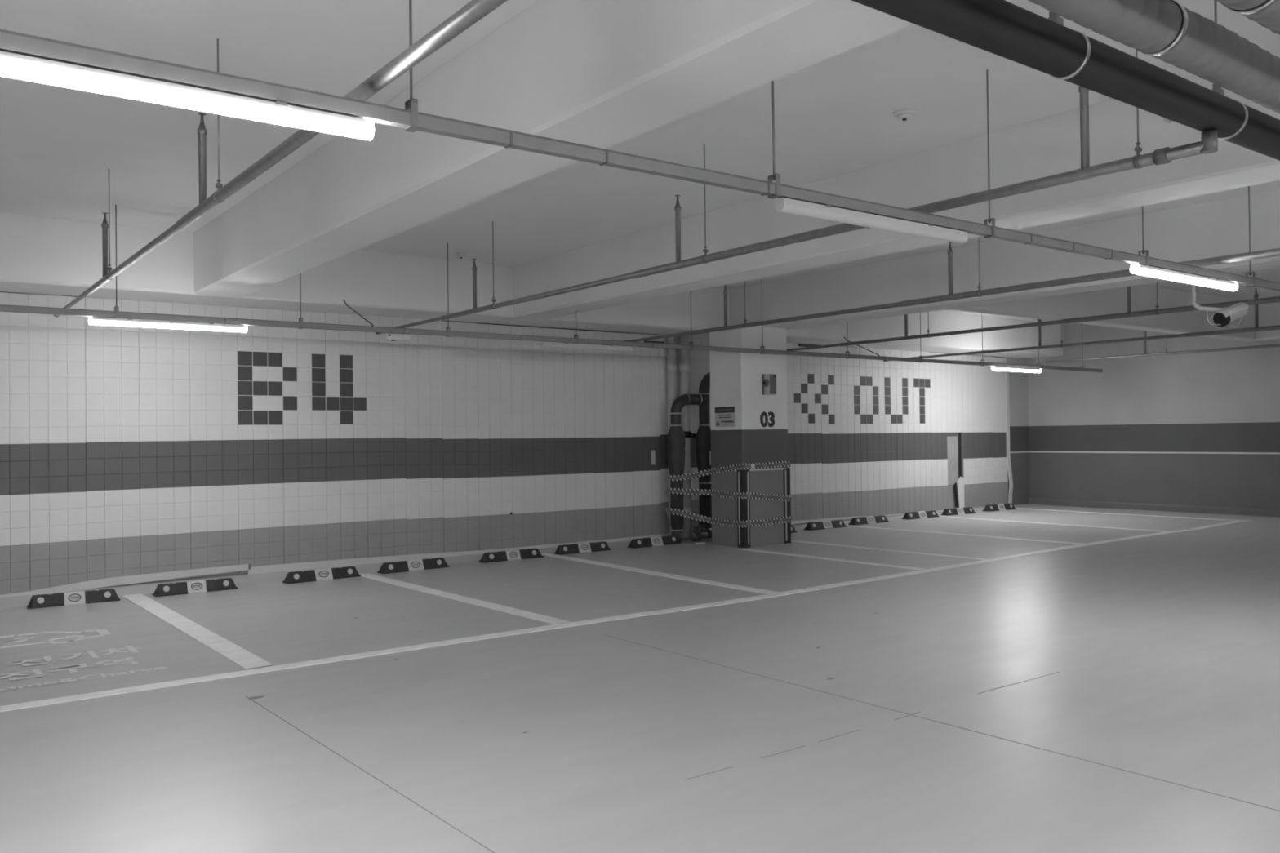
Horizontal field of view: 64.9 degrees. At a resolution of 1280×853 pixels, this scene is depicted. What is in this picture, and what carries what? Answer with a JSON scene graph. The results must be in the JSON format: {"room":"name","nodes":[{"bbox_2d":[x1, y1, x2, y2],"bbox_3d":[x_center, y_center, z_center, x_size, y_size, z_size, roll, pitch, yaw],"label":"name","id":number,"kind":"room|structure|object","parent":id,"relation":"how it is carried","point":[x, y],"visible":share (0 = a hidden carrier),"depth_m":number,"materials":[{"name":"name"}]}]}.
{"room":"parking garage","nodes":[
{"label":"parking garage","id":0,"kind":"room"},
{"bbox_2d":[0,291,1030,595],"bbox_3d":[-3.846,0.209,12.665,30.620,3.600,0.304,0,-1,-37],"label":"wall","id":1,"kind":"structure","parent":0,"point":[125,451],"depth_m":12.88,"materials":[{"name":"grey"}]},
{"bbox_2d":[247,533,669,574],"bbox_3d":[-2.085,1.690,13.769,6.350,0.098,0.016,0,-1,-37],"label":"baseboard","id":2,"kind":"structure","parent":1,"relation":"attached to","point":[330,563],"depth_m":12.85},
{"bbox_2d":[644,340,664,343],"bbox_3d":[0.223,-1.297,15.564,0.380,0.044,0.034,0,-1,-37],"label":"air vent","id":3,"kind":"object","parent":1,"relation":"in","point":[647,341],"visible":0.56,"depth_m":15.55,"materials":[{"name":"black metal"}]},
{"bbox_2d":[798,343,818,346],"bbox_3d":[2.973,-1.415,17.646,0.520,0.044,0.034,0,-1,-37],"label":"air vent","id":4,"kind":"object","parent":1,"relation":"in","point":[799,344],"visible":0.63,"depth_m":17.57,"materials":[{"name":"black metal"}]},
{"bbox_2d":[791,506,985,524],"bbox_3d":[5.071,1.655,19.186,6.700,0.080,0.011,0,-1,-37],"label":"baseboard","id":5,"kind":"structure","parent":1,"relation":"attached to","point":[976,508],"depth_m":17.99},
{"bbox_2d":[1004,371,1013,503],"bbox_3d":[7.795,0.192,21.257,0.155,2.980,0.045,0,-1,-37],"label":"trim","id":6,"kind":"structure","parent":1,"relation":"attached to","point":[1007,403],"depth_m":21.23,"materials":[{"name":"grey metal"}]},
{"bbox_2d":[0,503,1279,852],"bbox_3d":[2.349,1.822,4.470,30.600,0.478,21.800,0,-1,-37],"label":"floor","id":7,"kind":"structure","parent":0,"point":[1027,678],"depth_m":6.29,"materials":[{"name":"grey paint"}]},
{"bbox_2d":[26,588,119,608],"bbox_3d":[-5.785,1.752,10.298,0.823,0.121,0.161,0,-1,-34],"label":"wheel stop","id":8,"kind":"object","parent":7,"relation":"on","point":[68,598],"visible":1,"depth_m":10.25,"materials":[{"name":"black rubber"}]},
{"bbox_2d":[0,564,250,597],"bbox_3d":[-6.754,1.720,10.224,5.425,0.182,0.045,0,-1,-37],"label":"plank","id":9,"kind":"object","parent":7,"relation":"on","point":[126,580],"visible":0.98,"depth_m":11.08,"materials":[{"name":"grey"}]},
{"bbox_2d":[151,577,237,596],"bbox_3d":[-4.839,1.742,10.970,0.840,0.121,0.161,0,-1,-36],"label":"wheel stop","id":10,"kind":"object","parent":7,"relation":"on","point":[226,584],"visible":1,"depth_m":10.91,"materials":[{"name":"grey rubber"}]},
{"bbox_2d":[282,566,360,583],"bbox_3d":[-3.721,1.731,11.797,0.880,0.121,0.161,0,-1,-38],"label":"wheel stop","id":11,"kind":"object","parent":7,"relation":"on","point":[317,575],"visible":1,"depth_m":11.73,"materials":[{"name":"grey rubber"}]},
{"bbox_2d":[377,557,449,573],"bbox_3d":[-2.813,1.722,12.527,0.905,0.121,0.161,0,-1,-39],"label":"wheel stop","id":12,"kind":"object","parent":7,"relation":"on","point":[438,562],"visible":1,"depth_m":12.46,"materials":[{"name":"grey rubber"}]},
{"bbox_2d":[479,548,543,563],"bbox_3d":[-1.711,1.712,13.424,0.890,0.121,0.161,0,-1,-36],"label":"wheel stop","id":13,"kind":"object","parent":7,"relation":"on","point":[508,555],"visible":1,"depth_m":13.36,"materials":[{"name":"grey rubber"}]},
{"bbox_2d":[553,541,611,555],"bbox_3d":[-0.805,1.704,14.166,0.852,0.121,0.161,0,-1,-35],"label":"wheel stop","id":14,"kind":"object","parent":7,"relation":"on","point":[597,546],"visible":1,"depth_m":14.10,"materials":[{"name":"grey rubber"}]},
{"bbox_2d":[626,535,681,547],"bbox_3d":[0.221,1.693,14.873,0.900,0.121,0.161,0,-1,-37],"label":"wheel stop","id":15,"kind":"object","parent":7,"relation":"on","point":[669,540],"visible":1,"depth_m":14.80,"materials":[{"name":"grey rubber"}]},
{"bbox_2d":[666,333,676,535],"bbox_3d":[0.502,0.148,15.644,0.160,3.166,0.160,0,-1,-37],"label":"riser pipe","id":16,"kind":"object","parent":7,"relation":"on","point":[671,366],"visible":0.44,"depth_m":15.59,"materials":[{"name":"white plastic"}]},
{"bbox_2d":[666,363,676,371],"bbox_3d":[0.489,-0.914,15.654,0.160,0.120,0.160,0,-1,-37],"label":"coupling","id":17,"kind":"object","parent":16,"relation":"attached to","point":[669,366],"depth_m":15.58,"materials":[{"name":"white plastic"}]},
{"bbox_2d":[678,335,695,537],"bbox_3d":[0.732,0.149,15.713,0.194,3.171,0.282,0,-1,-37],"label":"riser pipe","id":18,"kind":"object","parent":7,"relation":"on","point":[684,366],"visible":0.62,"depth_m":15.67,"materials":[{"name":"white plastic"}]},
{"bbox_2d":[678,364,690,372],"bbox_3d":[0.693,-0.916,15.758,0.190,0.120,0.190,0,-1,-37],"label":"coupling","id":19,"kind":"object","parent":18,"relation":"attached to","point":[682,367],"depth_m":15.68,"materials":[{"name":"white plastic"}]},
{"bbox_2d":[683,506,692,512],"bbox_3d":[0.719,1.334,15.737,0.190,0.140,0.190,0,-1,-37],"label":"socket","id":20,"kind":"object","parent":18,"relation":"attached to","point":[689,509],"depth_m":15.65,"materials":[{"name":"white plastic"}]},
{"bbox_2d":[680,537,711,544],"bbox_3d":[0.987,1.754,15.436,0.940,0.050,0.670,0,-1,-37],"label":"pad","id":21,"kind":"object","parent":7,"relation":"on","point":[688,540],"visible":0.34,"depth_m":15.14,"materials":[{"name":"concrete"}]},
{"bbox_2d":[650,372,711,540],"bbox_3d":[0.782,0.426,15.652,1.195,2.615,0.467,0,-1,-37],"label":"pipe","id":22,"kind":"object","parent":21,"relation":"on","point":[676,445],"visible":0.86,"depth_m":15.48,"materials":[{"name":"grey metal"}]},
{"bbox_2d":[690,520,711,541],"bbox_3d":[0.927,1.556,15.246,0.298,0.343,0.208,0,-1,-37],"label":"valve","id":23,"kind":"object","parent":21,"relation":"on","point":[697,535],"visible":0.88,"depth_m":15.19,"materials":[{"name":"metal"}]},
{"bbox_2d":[709,325,787,547],"bbox_3d":[1.619,0.203,14.918,0.924,3.325,0.704,0,-1,-37],"label":"column","id":24,"kind":"structure","parent":7,"relation":"on","point":[759,434],"depth_m":14.63,"materials":[{"name":"paint"}]},
{"bbox_2d":[715,406,734,426],"bbox_3d":[1.233,-0.138,14.660,0.010,0.292,0.420,0,-1,-37],"label":"notice sign","id":25,"kind":"object","parent":24,"relation":"attached to","point":[724,416],"visible":1,"depth_m":14.65,"materials":[{"name":"grey"}]},
{"bbox_2d":[666,488,791,502],"bbox_3d":[1.310,1.027,15.134,1.207,0.205,1.482,0,-1,-37],"label":"caution tape","id":26,"kind":"object","parent":24,"relation":"attached to","point":[668,491],"visible":0.95,"depth_m":14.76,"materials":[{"name":"plastic"}]},
{"bbox_2d":[666,461,791,480],"bbox_3d":[1.309,0.670,15.133,1.207,0.299,1.494,0,-1,-37],"label":"caution tape","id":27,"kind":"object","parent":24,"relation":"attached to","point":[779,464],"visible":0.94,"depth_m":14.77,"materials":[{"name":"white plastic"}]},
{"bbox_2d":[666,508,791,527],"bbox_3d":[1.313,1.343,15.131,1.207,0.222,1.482,0,-1,-37],"label":"caution tape","id":28,"kind":"object","parent":24,"relation":"attached to","point":[668,511],"visible":0.9,"depth_m":14.76,"materials":[{"name":"plastic"}]},
{"bbox_2d":[737,469,750,548],"bbox_3d":[1.485,1.175,14.424,0.132,1.114,0.132,0,-1,-37],"label":"guard","id":29,"kind":"object","parent":24,"relation":"attached to","point":[743,476],"visible":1,"depth_m":14.38,"materials":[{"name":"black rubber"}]},
{"bbox_2d":[761,373,776,395],"bbox_3d":[1.864,-0.610,14.592,0.190,0.300,0.143,0,-1,-37],"label":"alarm box","id":30,"kind":"object","parent":24,"relation":"attached to","point":[768,380],"visible":1,"depth_m":14.55,"materials":[{"name":"grey metal"}]},
{"bbox_2d":[782,467,791,543],"bbox_3d":[2.140,1.170,14.920,0.132,1.110,0.132,0,-1,-37],"label":"guard","id":31,"kind":"object","parent":24,"relation":"attached to","point":[787,511],"visible":0.94,"depth_m":14.87,"materials":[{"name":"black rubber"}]},
{"bbox_2d":[791,524,797,533],"bbox_3d":[2.179,1.673,16.255,0.870,0.121,0.161,0,-1,-37],"label":"wheel stop","id":32,"kind":"object","parent":7,"relation":"on","point":[793,529],"visible":0.13,"depth_m":16.43,"materials":[{"name":"grey rubber"}]},
{"bbox_2d":[804,520,846,530],"bbox_3d":[3.144,1.664,17.067,0.905,0.121,0.161,0,-1,-37],"label":"wheel stop","id":33,"kind":"object","parent":7,"relation":"on","point":[836,523],"visible":1,"depth_m":16.99,"materials":[{"name":"grey rubber"}]},
{"bbox_2d":[848,515,888,524],"bbox_3d":[4.062,1.656,17.868,0.882,0.121,0.161,0,-1,-35],"label":"wheel stop","id":34,"kind":"object","parent":7,"relation":"on","point":[870,519],"visible":1,"depth_m":17.79,"materials":[{"name":"grey rubber"}]},
{"bbox_2d":[901,510,939,519],"bbox_3d":[5.235,1.645,18.787,0.882,0.121,0.161,0,-1,-35],"label":"wheel stop","id":35,"kind":"object","parent":7,"relation":"on","point":[921,514],"visible":1,"depth_m":18.71,"materials":[{"name":"grey rubber"}]},
{"bbox_2d":[940,506,976,515],"bbox_3d":[6.164,1.636,19.489,0.854,0.121,0.161,0,-1,-34],"label":"wheel stop","id":36,"kind":"object","parent":7,"relation":"on","point":[956,511],"visible":1,"depth_m":19.41,"materials":[{"name":"grey rubber"}]},
{"bbox_2d":[954,476,964,507],"bbox_3d":[6.374,1.343,20.105,0.290,0.690,0.035,0,-1,-37],"label":"panel","id":37,"kind":"object","parent":7,"relation":"on","point":[959,485],"visible":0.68,"depth_m":20.09,"materials":[{"name":"white metal"}]},
{"bbox_2d":[982,503,1016,511],"bbox_3d":[7.248,1.625,20.310,0.874,0.121,0.161,0,-1,-34],"label":"wheel stop","id":38,"kind":"object","parent":7,"relation":"on","point":[998,507],"visible":1,"depth_m":20.23,"materials":[{"name":"grey rubber"}]},
{"bbox_2d":[0,0,1279,324],"bbox_3d":[2.239,-2.342,4.589,30.600,0.250,22.000,0,-1,-37],"label":"ceiling","id":39,"kind":"structure","parent":0,"point":[834,116],"depth_m":7.17,"materials":[{"name":"paint"}]},
{"bbox_2d":[53,0,506,317],"bbox_3d":[-3.147,-1.676,6.657,0.078,0.918,10.084,0,-1,-37],"label":"pipe","id":40,"kind":"object","parent":39,"relation":"hanging from","point":[474,11],"visible":0.91,"depth_m":4.72,"materials":[{"name":"metal"}]},
{"bbox_2d":[454,252,466,258],"bbox_3d":[-2.170,-2.067,12.208,0.150,0.055,0.150,0,-1,-37],"label":"smoke detector","id":41,"kind":"object","parent":39,"relation":"attached to","point":[460,255],"visible":1,"depth_m":12.16,"materials":[{"name":"white plastic"}]},
{"bbox_2d":[0,212,1062,358],"bbox_3d":[-3.788,-1.753,12.559,30.600,0.680,1.600,0,-1,-37],"label":"ceiling beam","id":42,"kind":"structure","parent":39,"relation":"attached to","point":[43,255],"depth_m":12.18,"materials":[{"name":"paint"}]},
{"bbox_2d":[0,204,1102,372],"bbox_3d":[-0.445,-1.573,12.865,24.300,1.073,0.058,0,-1,-37],"label":"rail","id":43,"kind":"object","parent":39,"relation":"hanging from","point":[116,313],"visible":0.96,"depth_m":11.53,"materials":[{"name":"metal"}]},
{"bbox_2d":[88,316,247,332],"bbox_3d":[-4.541,-0.985,9.755,1.410,0.074,0.069,0,-1,-37],"label":"tube light","id":44,"kind":"object","parent":43,"relation":"attached to","point":[92,321],"visible":1,"depth_m":9.70,"materials":[{"name":"grey plastic"}]},
{"bbox_2d":[342,299,373,326],"bbox_3d":[-3.131,-1.261,11.177,0.567,0.355,0.028,-1,-1,40],"label":"cable","id":45,"kind":"object","parent":43,"relation":"on","point":[346,304],"visible":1,"depth_m":11.17,"materials":[{"name":"grey metal"}]},
{"bbox_2d":[385,333,410,341],"bbox_3d":[-2.681,-0.986,11.159,0.270,0.078,0.066,0,-1,-37],"label":"sensor box","id":46,"kind":"object","parent":43,"relation":"attached to","point":[388,336],"visible":1,"depth_m":11.13,"materials":[{"name":"white plastic"}]},
{"bbox_2d":[540,342,632,351],"bbox_3d":[-0.653,-1.003,12.697,1.360,0.074,0.069,0,-1,-37],"label":"tube light","id":47,"kind":"object","parent":43,"relation":"attached to","point":[543,344],"visible":1,"depth_m":12.64,"materials":[{"name":"grey plastic"}]},
{"bbox_2d":[843,336,879,355],"bbox_3d":[3.569,-1.293,16.245,0.597,0.356,0.028,-1,-1,30],"label":"cable","id":48,"kind":"object","parent":43,"relation":"on","point":[843,336],"visible":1,"depth_m":16.22,"materials":[{"name":"grey metal"}]},
{"bbox_2d":[991,366,1041,373],"bbox_3d":[6.891,-1.039,18.404,1.480,0.074,0.069,0,-1,-37],"label":"tube light","id":49,"kind":"object","parent":43,"relation":"attached to","point":[993,368],"visible":1,"depth_m":18.32,"materials":[{"name":"grey plastic"}]},
{"bbox_2d":[995,368,1040,373],"bbox_3d":[6.891,-1.023,18.404,1.452,0.041,0.068,0,-1,-37],"label":"diffuser","id":50,"kind":"object","parent":49,"relation":"attached to","point":[1022,370],"depth_m":18.43,"materials":[{"name":"white plastic"}]},
{"bbox_2d":[193,0,912,297],"bbox_3d":[1.501,-1.904,2.899,0.500,0.680,20.210,0,-1,-37],"label":"ceiling beam","id":51,"kind":"structure","parent":39,"relation":"attached to","point":[598,73],"depth_m":5.33,"materials":[{"name":"paint"}]},
{"bbox_2d":[0,0,1279,291],"bbox_3d":[1.390,-1.679,5.633,21.500,1.036,0.058,0,-1,-37],"label":"rail","id":52,"kind":"object","parent":39,"relation":"hanging from","point":[409,118],"visible":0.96,"depth_m":4.16,"materials":[{"name":"metal"}]},
{"bbox_2d":[0,50,374,140],"bbox_3d":[-1.636,-1.115,3.334,1.555,0.074,0.069,0,-1,-37],"label":"tube light","id":53,"kind":"object","parent":52,"relation":"attached to","point":[13,65],"visible":1,"depth_m":3.37,"materials":[{"name":"glowing light surface"},{"name":"plastic"}]},
{"bbox_2d":[774,197,968,244],"bbox_3d":[1.320,-1.129,5.571,1.540,0.074,0.069,0,-1,-37],"label":"tube light","id":54,"kind":"object","parent":52,"relation":"attached to","point":[827,212],"visible":1,"depth_m":5.47,"materials":[{"name":"white plastic"},{"name":"glass"}]},
{"bbox_2d":[1129,263,1238,291],"bbox_3d":[4.219,-1.143,7.764,1.620,0.074,0.069,0,-1,-37],"label":"tube light","id":55,"kind":"object","parent":52,"relation":"attached to","point":[1140,269],"visible":1,"depth_m":7.66,"materials":[{"name":"grey plastic"}]},
{"bbox_2d":[375,48,1217,334],"bbox_3d":[-0.308,-1.689,8.805,0.078,0.918,10.084,0,-1,-37],"label":"pipe","id":56,"kind":"object","parent":39,"relation":"hanging from","point":[1209,143],"visible":0.85,"depth_m":5.91,"materials":[{"name":"metal"}]},
{"bbox_2d":[513,51,1279,319],"bbox_3d":[4.627,-1.919,5.264,0.480,0.680,20.210,0,-1,-37],"label":"ceiling beam","id":57,"kind":"structure","parent":39,"relation":"attached to","point":[1051,145],"depth_m":7.95,"materials":[{"name":"paint"}]},
{"bbox_2d":[1027,0,1279,113],"bbox_3d":[5.697,-1.480,6.561,22.488,0.198,0.194,0,-1,-37],"label":"insulated pipe","id":58,"kind":"object","parent":57,"relation":"hanging from","point":[1167,31],"visible":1,"depth_m":3.69,"materials":[{"name":"grey"}]},
{"bbox_2d":[1215,0,1279,35],"bbox_3d":[5.907,-1.515,6.282,22.488,0.220,0.216,0,-1,-37],"label":"insulated pipe","id":59,"kind":"object","parent":57,"relation":"hanging from","point":[1266,13],"visible":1,"depth_m":3.38,"materials":[{"name":"grey"}]},
{"bbox_2d":[893,108,915,120],"bbox_3d":[1.843,-2.163,7.019,0.150,0.055,0.150,0,-1,-37],"label":"smoke detector","id":60,"kind":"object","parent":39,"relation":"attached to","point":[904,114],"visible":1,"depth_m":6.98,"materials":[{"name":"white plastic"}]},
{"bbox_2d":[601,236,1279,345],"bbox_3d":[2.491,-1.703,10.922,0.078,0.918,10.084,0,-1,-37],"label":"pipe","id":61,"kind":"object","parent":39,"relation":"hanging from","point":[1272,252],"visible":0.88,"depth_m":9.85,"materials":[{"name":"metal"}]},
{"bbox_2d":[729,188,1279,329],"bbox_3d":[7.657,-1.932,7.557,0.480,0.684,20.210,0,-1,-37],"label":"ceiling beam","id":62,"kind":"structure","parent":39,"relation":"attached to","point":[1218,228],"depth_m":11.52,"materials":[{"name":"paint"}]},
{"bbox_2d":[1191,284,1248,327],"bbox_3d":[5.767,-1.268,10.067,0.673,0.561,0.292,0,-1,-23],"label":"security camera","id":63,"kind":"object","parent":62,"relation":"hanging from","point":[1223,317],"visible":0.87,"depth_m":10.03,"materials":[{"name":"white plastic"}]},
{"bbox_2d":[1211,302,1248,319],"bbox_3d":[5.885,-1.163,10.053,0.390,0.176,0.150,0,-1,-27],"label":"hood","id":64,"kind":"object","parent":63,"relation":"attached to","point":[1236,311],"depth_m":10.02,"materials":[{"name":"white plastic"}]},
{"bbox_2d":[786,282,1279,351],"bbox_3d":[5.033,-1.716,12.751,0.078,0.918,9.934,0,-1,-37],"label":"pipe","id":65,"kind":"object","parent":39,"relation":"hanging from","point":[1157,311],"visible":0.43,"depth_m":12.30,"materials":[{"name":"metal"}]},
{"bbox_2d":[851,0,1279,160],"bbox_3d":[5.456,-1.827,6.887,22.500,0.814,0.187,0,-1,-37],"label":"pipe","id":66,"kind":"object","parent":39,"relation":"hanging from","point":[1004,28],"visible":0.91,"depth_m":4.03,"materials":[{"name":"paint"}]},
{"bbox_2d":[883,288,1279,361],"bbox_3d":[7.595,-1.727,14.784,0.078,0.918,10.084,0,-1,-37],"label":"pipe","id":67,"kind":"object","parent":39,"relation":"hanging from","point":[1256,328],"visible":0.78,"depth_m":15.09,"materials":[{"name":"metal"}]},
{"bbox_2d":[950,284,1263,342],"bbox_3d":[7.561,-1.859,15.491,8.960,0.680,0.280,0,-1,-37],"label":"ceiling beam","id":68,"kind":"structure","parent":39,"relation":"attached to","point":[1143,297],"depth_m":15.30,"materials":[{"name":"paint"}]},
{"bbox_2d":[1045,330,1279,363],"bbox_3d":[10.603,-1.749,16.244,0.078,0.918,8.784,0,-1,-37],"label":"pipe","id":69,"kind":"object","parent":39,"relation":"hanging from","point":[1166,353],"visible":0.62,"depth_m":17.94,"materials":[{"name":"metal"}]},
{"bbox_2d":[1255,302,1279,341],"bbox_3d":[15.988,-1.994,11.446,0.400,0.683,16.360,0,-1,-37],"label":"ceiling beam","id":70,"kind":"structure","parent":39,"relation":"attached to","point":[1268,313],"depth_m":17.68,"materials":[{"name":"paint"}]},
{"bbox_2d":[1027,323,1279,509],"bbox_3d":[14.541,-0.236,13.857,0.212,4.280,22.000,0,-1,-37],"label":"wall","id":71,"kind":"structure","parent":0,"point":[1193,428],"depth_m":19.59,"materials":[{"name":"paint"}]},
{"bbox_2d":[1028,497,1279,517],"bbox_3d":[14.562,1.552,13.652,0.060,0.300,21.700,0,-1,-37],"label":"baseboard","id":72,"kind":"structure","parent":71,"relation":"attached to","point":[1136,506],"depth_m":19.52,"materials":[{"name":"paint"}]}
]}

